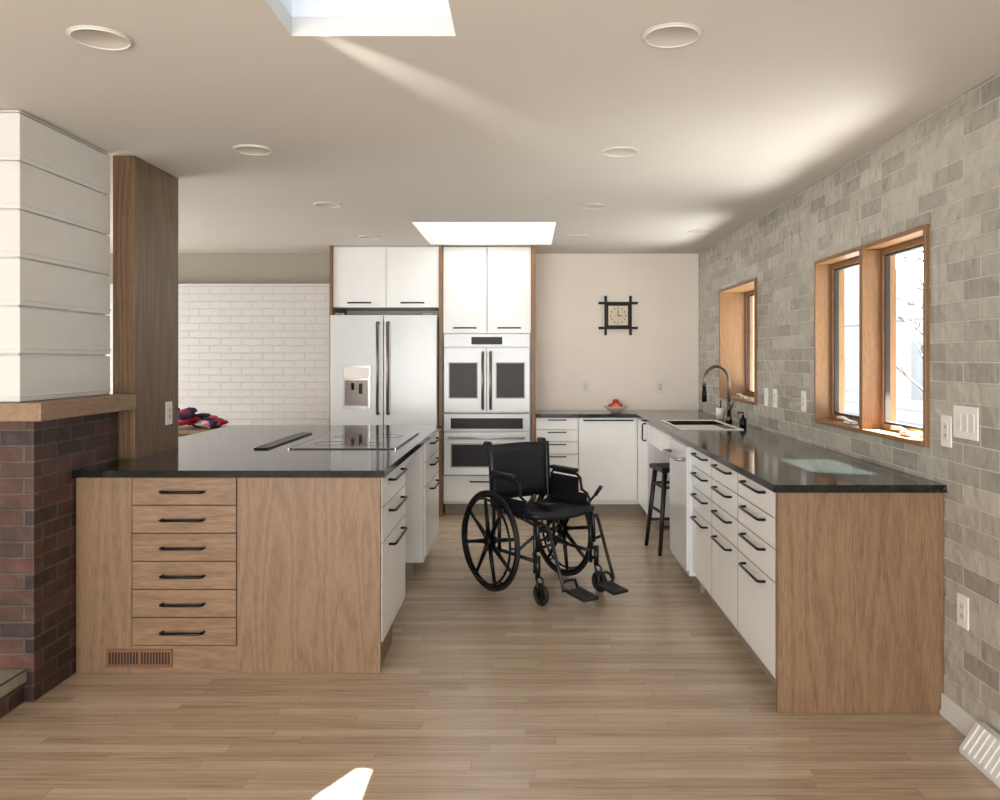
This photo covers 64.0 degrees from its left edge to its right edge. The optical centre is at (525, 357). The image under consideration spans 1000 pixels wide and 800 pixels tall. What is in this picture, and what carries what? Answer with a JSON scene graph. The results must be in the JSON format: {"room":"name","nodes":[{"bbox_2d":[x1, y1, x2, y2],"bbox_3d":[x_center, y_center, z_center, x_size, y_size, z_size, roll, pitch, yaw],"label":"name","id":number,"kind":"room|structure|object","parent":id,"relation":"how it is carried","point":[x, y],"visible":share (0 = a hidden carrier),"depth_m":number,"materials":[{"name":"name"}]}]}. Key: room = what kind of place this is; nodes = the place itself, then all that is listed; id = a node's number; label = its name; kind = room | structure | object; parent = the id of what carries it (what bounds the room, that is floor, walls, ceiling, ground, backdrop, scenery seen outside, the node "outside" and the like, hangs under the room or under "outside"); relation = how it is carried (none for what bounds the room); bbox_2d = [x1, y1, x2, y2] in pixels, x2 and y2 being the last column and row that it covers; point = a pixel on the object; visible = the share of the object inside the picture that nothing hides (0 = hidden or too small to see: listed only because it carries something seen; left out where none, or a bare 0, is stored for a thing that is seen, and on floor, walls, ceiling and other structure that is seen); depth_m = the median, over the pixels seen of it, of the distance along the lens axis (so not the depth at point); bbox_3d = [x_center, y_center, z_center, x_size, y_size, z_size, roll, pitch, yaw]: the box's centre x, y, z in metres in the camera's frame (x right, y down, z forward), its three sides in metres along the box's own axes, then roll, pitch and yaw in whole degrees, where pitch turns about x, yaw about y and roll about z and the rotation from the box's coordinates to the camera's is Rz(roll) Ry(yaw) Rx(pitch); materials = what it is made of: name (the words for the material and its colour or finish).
{"room":"kitchen","nodes":[
{"label":"kitchen","id":0,"kind":"room"},
{"bbox_2d":[106,286,328,424],"bbox_3d":[-2.982,0.367,7.675,2.435,2.105,0.149,0,0,0],"label":"tiled wall","id":1,"kind":"structure","parent":0,"point":[248,355],"depth_m":7.60,"materials":[{"name":"white brick"}]},
{"bbox_2d":[110,284,328,285],"bbox_3d":[-2.982,-0.696,7.667,2.435,0.019,0.163,0,0,0],"label":"trim","id":2,"kind":"structure","parent":1,"relation":"on","point":[110,284],"depth_m":7.58,"materials":[{"name":"white paint"}]},
{"bbox_2d":[106,254,697,409],"bbox_3d":[-1.590,0.205,7.800,6.820,2.430,0.140,0,0,0],"label":"wall","id":3,"kind":"structure","parent":0,"point":[571,349],"depth_m":7.75,"materials":[{"name":"beige paint"}]},
{"bbox_2d":[581,381,588,392],"bbox_3d":[0.575,0.280,7.745,0.076,0.124,0.010,0,0,0],"label":"light switch","id":4,"kind":"object","parent":3,"relation":"attached to","point":[584,384],"visible":1,"depth_m":7.74,"materials":[{"name":"white plastic"}]},
{"bbox_2d":[598,296,637,334],"bbox_3d":[0.890,-0.410,7.731,0.380,0.380,0.034,0,0,0],"label":"wall clock","id":5,"kind":"object","parent":3,"relation":"attached to","point":[617,315],"visible":1,"depth_m":7.72,"materials":[{"name":"black wood"}]},
{"bbox_2d":[656,381,663,392],"bbox_3d":[1.300,0.280,7.745,0.076,0.124,0.009,0,0,0],"label":"power outlet","id":6,"kind":"object","parent":3,"relation":"attached to","point":[659,384],"visible":1,"depth_m":7.74,"materials":[{"name":"white plastic"}]},
{"bbox_2d":[0,0,999,253],"bbox_3d":[-1.565,-1.040,2.450,6.870,0.060,10.900,0,0,0],"label":"ceiling","id":7,"kind":"structure","parent":0,"point":[491,110],"depth_m":3.19,"materials":[{"name":"paint"}]},
{"bbox_2d":[66,25,133,50],"bbox_3d":[-1.340,-1.005,2.520,0.190,0.008,0.190,0,0,0],"label":"recessed light","id":8,"kind":"object","parent":7,"relation":"in","point":[103,38],"visible":1,"depth_m":2.51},
{"bbox_2d":[232,144,273,154],"bbox_3d":[-1.320,-1.005,3.870,0.190,0.008,0.190,0,0,0],"label":"recessed light","id":9,"kind":"object","parent":7,"relation":"in","point":[249,149],"visible":1,"depth_m":3.86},
{"bbox_2d":[313,201,342,207],"bbox_3d":[-1.300,-1.005,5.250,0.190,0.008,0.190,0,0,0],"label":"recessed light","id":10,"kind":"object","parent":7,"relation":"in","point":[326,204],"visible":1,"depth_m":5.25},
{"bbox_2d":[280,0,451,16],"bbox_3d":[-0.477,-1.387,2.105,0.575,0.632,0.870,0,0,0],"label":"window","id":11,"kind":"structure","parent":7,"relation":"attached to","point":[296,8],"depth_m":2.51,"materials":[{"name":"glass"}]},
{"bbox_2d":[358,235,380,238],"bbox_3d":[-1.300,-1.005,6.650,0.190,0.008,0.190,0,0,0],"label":"recessed light","id":12,"kind":"object","parent":7,"relation":"in","point":[359,236],"visible":1,"depth_m":6.63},
{"bbox_2d":[418,222,553,237],"bbox_3d":[-0.312,-1.302,6.535,1.135,0.462,1.230,0,0,0],"label":"window","id":13,"kind":"structure","parent":7,"relation":"attached to","point":[433,229],"depth_m":7.12,"materials":[{"name":"glass"}]},
{"bbox_2d":[567,234,588,238],"bbox_3d":[0.430,-1.005,6.620,0.190,0.008,0.190,0,0,0],"label":"recessed light","id":14,"kind":"object","parent":7,"relation":"in","point":[576,236],"visible":1,"depth_m":6.63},
{"bbox_2d":[579,203,607,208],"bbox_3d":[0.447,-1.005,5.300,0.190,0.008,0.190,0,0,0],"label":"recessed light","id":15,"kind":"object","parent":7,"relation":"in","point":[586,205],"visible":1,"depth_m":5.28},
{"bbox_2d":[601,146,639,156],"bbox_3d":[0.460,-1.005,3.900,0.190,0.008,0.190,0,0,0],"label":"recessed light","id":16,"kind":"object","parent":7,"relation":"in","point":[614,151],"visible":1,"depth_m":3.90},
{"bbox_2d":[641,22,702,47],"bbox_3d":[0.456,-1.005,2.500,0.190,0.008,0.190,0,0,0],"label":"recessed light","id":17,"kind":"object","parent":7,"relation":"in","point":[673,34],"visible":1,"depth_m":2.49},
{"bbox_2d":[687,230,710,233],"bbox_3d":[1.380,-1.005,6.400,0.190,0.008,0.190,0,0,0],"label":"recessed light","id":18,"kind":"object","parent":7,"relation":"in","point":[692,231],"visible":1,"depth_m":6.38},
{"bbox_2d":[0,510,999,799],"bbox_3d":[-1.665,1.470,2.375,6.670,0.100,10.750,0,0,0],"label":"floor","id":19,"kind":"structure","parent":0,"point":[645,692],"depth_m":3.13,"materials":[{"name":"brown wood"}]},
{"bbox_2d":[0,669,26,717],"bbox_3d":[-3.237,1.350,3.010,2.365,0.140,0.579,0,0,0],"label":"hearth","id":20,"kind":"object","parent":19,"relation":"on","point":[12,681],"visible":1,"depth_m":3.22,"materials":[{"name":"red brick"}]},
{"bbox_2d":[0,412,117,701],"bbox_3d":[-3.315,0.838,3.643,2.570,1.165,0.685,0,0,0],"label":"fireplace surround","id":21,"kind":"object","parent":19,"relation":"on","point":[38,460],"visible":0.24,"depth_m":3.36,"materials":[{"name":"red brick"}]},
{"bbox_2d":[0,394,135,421],"bbox_3d":[-3.268,0.217,3.583,2.665,0.074,0.785,0,0,0],"label":"mantel shelf","id":22,"kind":"object","parent":21,"relation":"on","point":[61,408],"visible":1,"depth_m":3.38,"materials":[{"name":"brown wood"}]},
{"bbox_2d":[0,110,110,401],"bbox_3d":[-3.328,-0.415,3.592,2.564,1.188,0.712,0,0,0],"label":"chimney breast","id":23,"kind":"object","parent":22,"relation":"on","point":[55,185],"visible":1,"depth_m":3.46,"materials":[{"name":"white paint"}]},
{"bbox_2d":[113,156,177,458],"bbox_3d":[-2.005,0.205,4.239,0.110,2.429,0.503,0,0,0],"label":"wood column","id":24,"kind":"structure","parent":19,"relation":"on","point":[145,196],"depth_m":4.08,"materials":[{"name":"brown wood"}]},
{"bbox_2d":[165,401,171,424],"bbox_3d":[-1.945,0.300,4.360,0.009,0.124,0.076,0,0,0],"label":"power outlet","id":25,"kind":"object","parent":24,"relation":"attached to","point":[168,405],"visible":1,"depth_m":4.34,"materials":[{"name":"white plastic"}]},
{"bbox_2d":[178,425,230,436],"bbox_3d":[-2.825,1.005,6.750,0.750,0.830,0.500,0,0,0],"label":"side table","id":26,"kind":"object","parent":19,"relation":"on","point":[185,430],"visible":0.02,"depth_m":6.60,"materials":[{"name":"brown wood"}]},
{"bbox_2d":[178,407,227,428],"bbox_3d":[-2.796,0.504,6.735,0.570,0.172,0.366,0,0,0],"label":"clothes","id":27,"kind":"object","parent":26,"relation":"on","point":[187,416],"visible":0.79,"depth_m":6.67,"materials":[{"name":"fabric"}]},
{"bbox_2d":[72,425,441,672],"bbox_3d":[-1.405,0.962,4.779,1.590,0.917,2.442,0,0,0],"label":"kitchen island","id":28,"kind":"object","parent":19,"relation":"on","point":[220,552],"visible":0.99,"depth_m":3.60,"materials":[{"name":"brown wood"}]},
{"bbox_2d":[106,649,171,666],"bbox_3d":[-1.738,1.349,3.595,0.295,0.082,0.009,0,0,0],"label":"floor vent grille","id":29,"kind":"object","parent":28,"relation":"attached to","point":[114,657],"visible":1,"depth_m":3.59,"materials":[{"name":"brown metal"}]},
{"bbox_2d":[253,432,311,448],"bbox_3d":[-1.460,0.497,4.860,0.080,0.012,0.920,0,0,0],"label":"downdraft vent","id":30,"kind":"object","parent":28,"relation":"on","point":[283,440],"visible":1,"depth_m":4.78,"materials":[{"name":"black metal"}]},
{"bbox_2d":[288,432,418,449],"bbox_3d":[-1.010,0.498,4.860,0.592,0.008,0.940,0,0,0],"label":"induction cooktop","id":31,"kind":"object","parent":28,"relation":"in","point":[330,440],"visible":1,"depth_m":4.75,"materials":[{"name":"black glass"}]},
{"bbox_2d":[330,313,438,424],"bbox_3d":[-1.258,0.502,7.346,0.940,1.795,0.708,0,0,0],"label":"refrigerator","id":32,"kind":"object","parent":19,"relation":"on","point":[384,369],"visible":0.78,"depth_m":7.06,"materials":[{"name":"silver metal"}]},
{"bbox_2d":[329,246,534,515],"bbox_3d":[-0.839,0.206,7.459,1.847,2.428,0.578,0,0,0],"label":"panels","id":33,"kind":"object","parent":19,"relation":"on","point":[332,310],"visible":0.39,"depth_m":7.17,"materials":[{"name":"wood"}]},
{"bbox_2d":[333,246,438,310],"bbox_3d":[-1.259,-0.731,7.452,0.950,0.552,0.590,0,0,0],"label":"upper cabinet","id":34,"kind":"object","parent":33,"relation":"attached to","point":[365,278],"visible":0.99,"depth_m":7.20,"materials":[{"name":"white paint"}]},
{"bbox_2d":[443,247,530,513],"bbox_3d":[-0.350,0.206,7.454,0.791,2.427,0.586,0,0,0],"label":"tall cabinet","id":35,"kind":"object","parent":19,"relation":"on","point":[487,290],"visible":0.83,"depth_m":7.20,"materials":[{"name":"white paint"}]},
{"bbox_2d":[444,413,529,474],"bbox_3d":[-0.350,0.775,7.160,0.767,0.550,0.155,0,0,0],"label":"wall oven","id":36,"kind":"object","parent":35,"relation":"in","point":[465,453],"visible":0.79,"depth_m":7.15,"materials":[{"name":"silver metal"}]},
{"bbox_2d":[444,334,529,412],"bbox_3d":[-0.350,0.140,7.160,0.771,0.710,0.155,0,0,0],"label":"wall oven","id":37,"kind":"object","parent":35,"relation":"in","point":[484,373],"visible":1,"depth_m":7.15,"materials":[{"name":"silver metal"}]},
{"bbox_2d":[461,437,627,605],"bbox_3d":[0.139,0.972,4.886,0.655,0.895,1.044,0,0,-37],"label":"wheelchair","id":38,"kind":"object","parent":19,"relation":"on","point":[517,469],"visible":1,"depth_m":4.95,"materials":[{"name":"black metal"}]},
{"bbox_2d":[644,463,669,555],"bbox_3d":[1.100,1.109,5.930,0.360,0.627,0.360,0,0,-9],"label":"counter stool","id":39,"kind":"object","parent":19,"relation":"on","point":[664,468],"visible":0.48,"depth_m":5.87,"materials":[{"name":"black paint"}]},
{"bbox_2d":[663,437,703,592],"bbox_3d":[1.285,0.978,5.122,0.750,0.884,0.575,0,0,0],"label":"dishwasher","id":40,"kind":"object","parent":19,"relation":"on","point":[681,461],"visible":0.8,"depth_m":4.98,"materials":[{"name":"white metal"}]},
{"bbox_2d":[535,416,942,712],"bbox_3d":[0.877,0.978,5.471,1.581,0.885,4.553,0,0,0],"label":"base cabinet","id":41,"kind":"object","parent":19,"relation":"on","point":[837,598],"visible":0.76,"depth_m":3.19,"materials":[{"name":"brown wood"}]},
{"bbox_2d":[535,410,946,492],"bbox_3d":[0.878,0.518,5.460,1.582,0.031,4.579,0,0,0],"label":"countertop","id":42,"kind":"structure","parent":41,"relation":"on","point":[778,463],"depth_m":4.00,"materials":[{"name":"grey stone"}]},
{"bbox_2d":[604,399,627,412],"bbox_3d":[0.830,0.440,7.400,0.224,0.123,0.224,0,0,0],"label":"fruit bowl","id":43,"kind":"object","parent":42,"relation":"on","point":[615,406],"visible":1,"depth_m":7.35,"materials":[{"name":"white ceramic"}]},
{"bbox_2d":[661,420,743,429],"bbox_3d":[1.300,0.593,6.000,0.440,0.194,0.840,0,0,0],"label":"sink","id":44,"kind":"object","parent":42,"relation":"in","point":[681,427],"visible":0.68,"depth_m":6.40,"materials":[{"name":"white metal"}]},
{"bbox_2d":[702,365,733,422],"bbox_3d":[1.488,0.277,6.201,0.246,0.450,0.149,0,0,0],"label":"kitchen faucet","id":45,"kind":"object","parent":42,"relation":"on","point":[704,387],"visible":1,"depth_m":6.23,"materials":[{"name":"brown metal"}]},
{"bbox_2d":[716,400,723,418],"bbox_3d":[1.600,0.426,6.600,0.068,0.152,0.068,0,0,0],"label":"cup","id":46,"kind":"object","parent":42,"relation":"on","point":[719,411],"visible":1,"depth_m":6.58,"materials":[{"name":"white ceramic"}]},
{"bbox_2d":[737,412,746,425],"bbox_3d":[1.593,0.449,5.900,0.067,0.107,0.052,0,0,0],"label":"soap dispenser","id":47,"kind":"object","parent":42,"relation":"on","point":[742,421],"visible":1,"depth_m":5.89,"materials":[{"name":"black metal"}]},
{"bbox_2d":[959,722,999,787],"bbox_3d":[1.602,1.362,2.640,0.090,0.112,0.480,0,0,0],"label":"floor vent","id":48,"kind":"object","parent":19,"relation":"in","point":[981,746],"visible":1,"depth_m":2.78,"materials":[{"name":"white metal"}]},
{"bbox_2d":[698,72,999,734],"bbox_3d":[1.745,0.205,2.375,0.150,2.430,10.750,0,0,0],"label":"wall","id":49,"kind":"structure","parent":0,"point":[941,171],"depth_m":3.24,"materials":[{"name":"grey tile"}]},
{"bbox_2d":[719,278,756,404],"bbox_3d":[1.793,-0.120,6.315,0.294,0.920,1.070,0,0,0],"label":"window","id":50,"kind":"structure","parent":49,"relation":"in","point":[735,301],"depth_m":6.83,"materials":[{"name":"brown wood"}]},
{"bbox_2d":[764,388,767,405],"bbox_3d":[1.665,0.270,5.550,0.010,0.124,0.076,0,0,0],"label":"light switch","id":51,"kind":"object","parent":49,"relation":"attached to","point":[765,389],"visible":1,"depth_m":5.54,"materials":[{"name":"white plastic"}]},
{"bbox_2d":[773,389,776,407],"bbox_3d":[1.665,0.270,5.350,0.009,0.124,0.076,0,0,0],"label":"power outlet","id":52,"kind":"object","parent":49,"relation":"attached to","point":[774,390],"visible":1,"depth_m":5.33,"materials":[{"name":"white plastic"}]},
{"bbox_2d":[801,391,805,411],"bbox_3d":[1.665,0.260,4.800,0.009,0.124,0.076,0,0,0],"label":"power outlet","id":53,"kind":"object","parent":49,"relation":"attached to","point":[803,393],"visible":1,"depth_m":4.79,"materials":[{"name":"white plastic"}]},
{"bbox_2d":[814,224,929,446],"bbox_3d":[1.733,-0.092,3.950,0.174,0.925,1.280,0,0,0],"label":"window","id":54,"kind":"structure","parent":49,"relation":"in","point":[876,260],"depth_m":3.93,"materials":[{"name":"brown wood"}]},
{"bbox_2d":[845,247,922,269],"bbox_3d":[2.546,-0.950,2.750,1.448,0.100,11.500,0,0,0],"label":"roof eave","id":55,"kind":"object","parent":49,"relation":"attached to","point":[922,247],"visible":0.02,"depth_m":6.89,"materials":[{"name":"white paint"}]},
{"bbox_2d":[941,415,951,447],"bbox_3d":[1.665,0.290,3.170,0.009,0.124,0.076,0,0,0],"label":"power outlet","id":56,"kind":"object","parent":49,"relation":"attached to","point":[946,421],"visible":1,"depth_m":3.16,"materials":[{"name":"white plastic"}]},
{"bbox_2d":[940,693,979,735],"bbox_3d":[1.659,1.377,2.595,0.022,0.085,1.190,0,0,0],"label":"baseboard","id":57,"kind":"structure","parent":49,"relation":"attached to","point":[961,719],"depth_m":3.07,"materials":[{"name":"white paint"}]},
{"bbox_2d":[957,592,968,630],"bbox_3d":[1.665,0.965,3.050,0.009,0.124,0.076,0,0,0],"label":"power outlet","id":58,"kind":"object","parent":49,"relation":"attached to","point":[962,600],"visible":1,"depth_m":3.04,"materials":[{"name":"white plastic"}]},
{"bbox_2d":[953,405,978,440],"bbox_3d":[1.665,0.245,3.030,0.010,0.124,0.168,0,0,0],"label":"light switch","id":59,"kind":"object","parent":49,"relation":"attached to","point":[965,418],"visible":1,"depth_m":3.02,"materials":[{"name":"white plastic"}]},
{"label":"outside","id":60,"kind":"structure","parent":0,"visible":0},
{"bbox_3d":[20.915,1.770,7.500,38.170,0.100,65.000,0,0,0],"label":"lawn","id":61,"kind":"structure","parent":60,"visible":0},
{"bbox_2d":[845,249,922,426],"bbox_3d":[7.750,-0.080,13.750,4.100,3.600,7.300,0,0,0],"label":"outdoor view","id":62,"kind":"structure","parent":61,"relation":"on","point":[909,398],"depth_m":12.71,"materials":[{"name":"white"}]},
{"bbox_2d":[896,249,922,390],"bbox_3d":[4.237,-0.126,8.443,1.716,3.696,1.617,0,0,0],"label":"tree","id":63,"kind":"object","parent":61,"relation":"on","point":[902,318],"visible":0.2,"depth_m":8.54,"materials":[{"name":"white plant"}]}
]}

